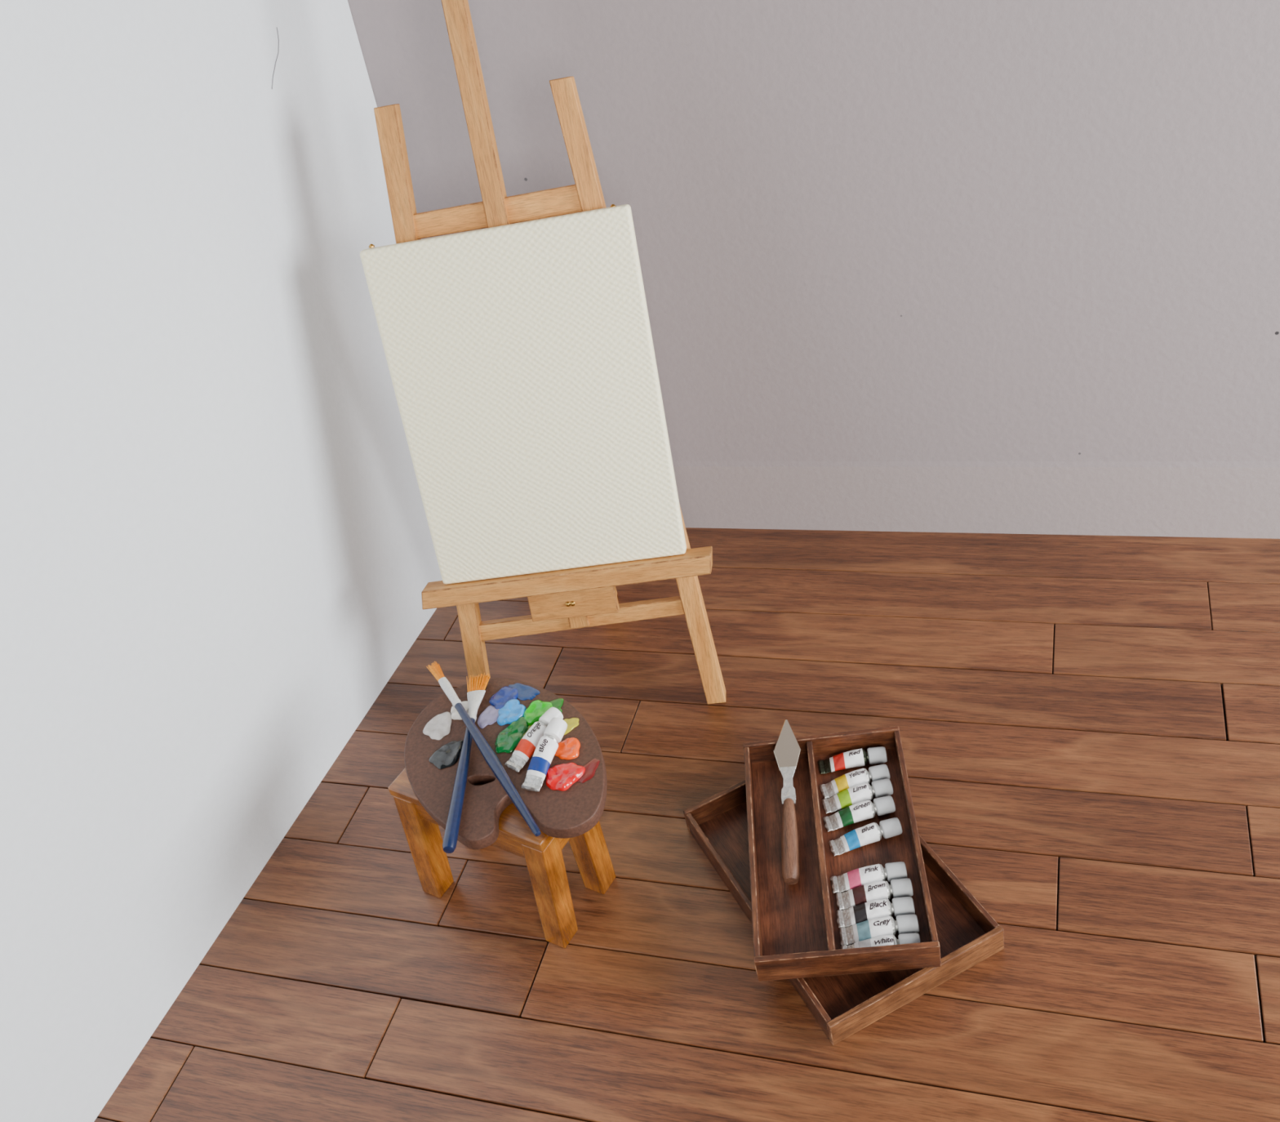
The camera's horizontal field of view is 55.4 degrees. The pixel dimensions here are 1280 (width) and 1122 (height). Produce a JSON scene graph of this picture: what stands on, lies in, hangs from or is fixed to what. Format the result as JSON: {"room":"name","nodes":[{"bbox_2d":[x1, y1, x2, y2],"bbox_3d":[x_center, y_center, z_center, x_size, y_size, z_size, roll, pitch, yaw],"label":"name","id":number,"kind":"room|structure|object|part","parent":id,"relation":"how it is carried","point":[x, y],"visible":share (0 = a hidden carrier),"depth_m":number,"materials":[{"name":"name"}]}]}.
{"room":"art studio","nodes":[
{"label":"art studio","id":0,"kind":"room"},
{"bbox_2d":[0,0,442,1121],"bbox_3d":[-1.609,-0.221,2.772,0.208,3.600,4.243,4,41,22],"label":"wall","id":1,"kind":"structure","parent":0,"point":[218,556],"depth_m":3.47,"materials":[{"name":"white painted plaster"}]},
{"bbox_2d":[271,27,279,88],"bbox_3d":[-1.112,-1.528,3.708,0.003,0.146,0.119,6,41,24],"label":"strand","id":2,"kind":"object","parent":1,"relation":"attached to","point":[277,28],"visible":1,"depth_m":3.71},
{"bbox_2d":[93,527,1279,1121],"bbox_3d":[1.077,1.244,3.059,5.320,0.030,4.263,2,40,19],"label":"floor","id":3,"kind":"structure","parent":0,"point":[1089,725],"depth_m":3.65,"materials":[{"name":"brown wood"}]},
{"bbox_2d":[387,767,616,947],"bbox_3d":[-0.419,0.832,3.667,0.565,0.440,0.300,12,44,30],"label":"stool","id":4,"kind":"object","parent":3,"relation":"on","point":[542,853],"visible":0.47,"depth_m":3.58,"materials":[{"name":"brown wood"}]},
{"bbox_3d":[-0.661,0.853,3.745,0.078,0.405,0.128,12,44,30],"label":"leg","id":5,"kind":"part","parent":4,"relation":"part of","materials":[{"name":"brown wood"}]},
{"bbox_3d":[-0.445,0.660,3.559,0.565,0.035,0.252,12,44,30],"label":"seat","id":6,"kind":"part","parent":4,"relation":"part of","materials":[{"name":"brown wood"}]},
{"bbox_2d":[404,677,607,848],"bbox_3d":[-0.400,0.579,3.567,0.533,0.061,0.744,-26,39,-15],"label":"palette","id":7,"kind":"object","parent":4,"relation":"on","point":[570,801],"visible":0.88,"depth_m":3.53,"materials":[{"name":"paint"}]},
{"bbox_2d":[442,672,489,853],"bbox_3d":[-0.513,0.569,3.558,0.078,0.038,0.688,-8,38,8],"label":"paintbrush","id":8,"kind":"object","parent":7,"relation":"on","point":[476,689],"visible":0.95,"depth_m":3.49,"materials":[{"name":"blue paint"}]},
{"bbox_3d":[-0.512,0.629,3.481,0.038,0.038,0.494,-8,38,8],"label":"handle","id":9,"kind":"part","parent":8,"relation":"part of","materials":[{"name":"blue paint"}]},
{"bbox_2d":[426,661,541,835],"bbox_3d":[-0.461,0.530,3.561,0.041,0.064,0.798,-27,39,-16],"label":"paintbrush","id":10,"kind":"object","parent":7,"relation":"on","point":[489,755],"visible":1,"depth_m":3.51,"materials":[{"name":"blue paint"}]},
{"bbox_3d":[-0.412,0.585,3.483,0.035,0.035,0.585,-26,42,-16],"label":"handle","id":11,"kind":"part","parent":10,"relation":"part of","materials":[{"name":"blue paint"}]},
{"bbox_2d":[504,706,563,772],"bbox_3d":[-0.310,0.513,3.550,0.059,0.057,0.219,18,49,35],"label":"paint tube","id":12,"kind":"object","parent":7,"relation":"on","point":[526,748],"visible":0.91,"depth_m":3.53,"materials":[{"name":"metal"}]},
{"bbox_2d":[521,716,567,791],"bbox_3d":[-0.273,0.546,3.477,0.060,0.080,0.221,7,42,25],"label":"paint tube","id":13,"kind":"object","parent":7,"relation":"on","point":[547,746],"visible":1,"depth_m":3.46,"materials":[{"name":"metal"}]},
{"bbox_3d":[-0.254,0.939,3.507,0.081,0.405,0.121,12,44,30],"label":"leg","id":14,"kind":"part","parent":4,"relation":"part of","materials":[{"name":"brown wood"}]},
{"bbox_3d":[-0.159,0.825,3.622,0.079,0.405,0.082,12,44,30],"label":"leg","id":15,"kind":"part","parent":4,"relation":"part of","materials":[{"name":"brown wood"}]},
{"bbox_2d":[373,0,725,703],"bbox_3d":[-0.384,-0.757,3.833,0.999,2.685,0.843,-7,38,9],"label":"easel","id":16,"kind":"object","parent":3,"relation":"on","point":[583,597],"visible":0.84,"depth_m":3.96,"materials":[{"name":"brown wood"}]},
{"bbox_3d":[-0.654,-0.388,4.021,0.212,2.089,0.055,-7,21,9],"label":"leg","id":17,"kind":"part","parent":16,"relation":"part of","materials":[{"name":"brown wood"}]},
{"bbox_2d":[360,204,686,583],"bbox_3d":[-0.352,-0.491,3.877,0.845,1.089,0.363,-7,38,9],"label":"canvas","id":18,"kind":"object","parent":16,"relation":"on","point":[521,357],"visible":1,"depth_m":3.83,"materials":[{"name":"white fabric"}]},
{"bbox_3d":[0.020,-0.460,3.912,0.224,2.077,0.055,-7,21,9],"label":"leg","id":19,"kind":"part","parent":16,"relation":"part of","materials":[{"name":"brown wood"}]},
{"bbox_2d":[683,779,1004,1044],"bbox_3d":[0.561,0.912,3.546,0.545,0.090,0.856,-24,38,-13],"label":"wooden tray","id":20,"kind":"object","parent":3,"relation":"on","point":[843,1005],"visible":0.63,"depth_m":3.34,"materials":[{"name":"brown wood"}]},
{"bbox_3d":[0.387,0.705,3.867,0.545,0.090,0.017,-24,38,-13],"label":"panel","id":21,"kind":"part","parent":20,"relation":"part of","materials":[{"name":"brown wood"}]},
{"bbox_3d":[0.326,1.017,3.487,0.016,0.087,0.822,-24,38,-13],"label":"panel","id":22,"kind":"part","parent":20,"relation":"part of","materials":[{"name":"brown wood"}]},
{"bbox_2d":[742,725,941,981],"bbox_3d":[0.557,0.818,3.515,0.483,0.094,0.784,-8,38,8],"label":"wooden tray","id":23,"kind":"object","parent":20,"relation":"on","point":[796,932],"visible":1,"depth_m":3.49,"materials":[{"name":"brown wood"}]},
{"bbox_3d":[0.329,0.849,3.549,0.016,0.091,0.750,-8,38,8],"label":"panel","id":24,"kind":"part","parent":23,"relation":"part of","materials":[{"name":"brown wood"}]},
{"bbox_2d":[773,719,800,884],"bbox_3d":[0.453,0.712,3.655,0.083,0.093,0.569,-7,38,9],"label":"knife","id":25,"kind":"object","parent":23,"relation":"on","point":[787,749],"visible":1,"depth_m":3.62,"materials":[{"name":"brown wood"}]},
{"bbox_3d":[0.456,0.570,3.783,0.083,0.005,0.193,-6,45,10],"label":"blade","id":26,"kind":"part","parent":25,"relation":"part of","materials":[{"name":"metal"}]},
{"bbox_3d":[0.436,0.811,3.546,0.052,0.052,0.275,-6,45,10],"label":"handle","id":27,"kind":"part","parent":25,"relation":"part of","materials":[{"name":"brown wood"}]},
{"bbox_3d":[0.569,0.580,3.816,0.483,0.094,0.017,-8,38,8],"label":"panel","id":28,"kind":"part","parent":23,"relation":"part of","materials":[{"name":"brown wood"}]},
{"bbox_3d":[0.546,1.055,3.215,0.483,0.094,0.017,-8,38,8],"label":"panel","id":29,"kind":"part","parent":23,"relation":"part of","materials":[{"name":"brown wood"}]},
{"bbox_2d":[817,746,887,773],"bbox_3d":[0.654,0.610,3.765,0.211,0.054,0.057,-8,37,7],"label":"paint tube","id":30,"kind":"object","parent":23,"relation":"on","point":[874,755],"visible":1,"depth_m":3.75,"materials":[{"name":"metal"}]},
{"bbox_2d":[819,764,890,798],"bbox_3d":[0.650,0.662,3.698,0.210,0.055,0.057,-13,37,1],"label":"paint tube","id":31,"kind":"object","parent":23,"relation":"in","point":[881,771],"visible":0.85,"depth_m":3.68,"materials":[{"name":"metal"}]},
{"bbox_2d":[822,778,893,813],"bbox_3d":[0.650,0.698,3.653,0.211,0.054,0.057,-13,37,1],"label":"paint tube","id":32,"kind":"object","parent":23,"relation":"on","point":[880,788],"visible":0.97,"depth_m":3.64,"materials":[{"name":"metal"}]},
{"bbox_2d":[822,795,895,831],"bbox_3d":[0.645,0.740,3.600,0.212,0.055,0.057,-14,37,0],"label":"paint tube","id":33,"kind":"object","parent":23,"relation":"on","point":[864,810],"visible":1,"depth_m":3.58,"materials":[{"name":"metal"}]},
{"bbox_2d":[828,817,902,855],"bbox_3d":[0.651,0.792,3.531,0.212,0.054,0.057,-15,37,-1],"label":"paint tube","id":34,"kind":"object","parent":23,"relation":"in","point":[870,833],"visible":1,"depth_m":3.52,"materials":[{"name":"metal"}]},
{"bbox_2d":[830,861,907,893],"bbox_3d":[0.640,0.881,3.421,0.212,0.054,0.057,-9,37,6],"label":"paint tube","id":35,"kind":"object","parent":23,"relation":"on","point":[858,877],"visible":0.95,"depth_m":3.40,"materials":[{"name":"metal"}]},
{"bbox_2d":[835,877,913,909],"bbox_3d":[0.646,0.915,3.375,0.211,0.055,0.057,-9,37,6],"label":"paint tube","id":36,"kind":"object","parent":23,"relation":"on","point":[900,887],"visible":0.95,"depth_m":3.36,"materials":[{"name":"metal"}]},
{"bbox_2d":[836,896,915,927],"bbox_3d":[0.640,0.953,3.329,0.212,0.055,0.057,-9,37,7],"label":"paint tube","id":37,"kind":"object","parent":23,"relation":"on","point":[855,914],"visible":0.95,"depth_m":3.31,"materials":[{"name":"metal"}]},
{"bbox_2d":[839,913,919,945],"bbox_3d":[0.642,0.987,3.285,0.212,0.055,0.057,-9,37,7],"label":"paint tube","id":38,"kind":"object","parent":23,"relation":"on","point":[904,923],"visible":0.96,"depth_m":3.27,"materials":[{"name":"metal"}]},
{"bbox_2d":[840,932,920,948],"bbox_3d":[0.638,1.023,3.240,0.210,0.054,0.057,-8,38,7],"label":"paint tube","id":39,"kind":"object","parent":23,"relation":"on","point":[905,938],"visible":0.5,"depth_m":3.23,"materials":[{"name":"metal"}]},
{"bbox_3d":[0.786,0.789,3.483,0.016,0.091,0.750,-8,38,8],"label":"panel","id":40,"kind":"part","parent":23,"relation":"part of","materials":[{"name":"brown wood"}]},
{"bbox_3d":[0.734,1.120,3.226,0.545,0.090,0.017,-24,38,-13],"label":"panel","id":41,"kind":"part","parent":20,"relation":"part of","materials":[{"name":"brown wood"}]},
{"bbox_3d":[0.796,0.809,3.607,0.016,0.087,0.822,-24,38,-13],"label":"panel","id":42,"kind":"part","parent":20,"relation":"part of","materials":[{"name":"brown wood"}]},
{"bbox_2d":[347,0,1279,538],"bbox_3d":[1.367,-1.503,3.483,5.200,3.600,0.044,2,40,19],"label":"wall","id":43,"kind":"structure","parent":0,"point":[964,266],"depth_m":4.03,"materials":[{"name":"plaster"},{"name":"paint"}]}
]}

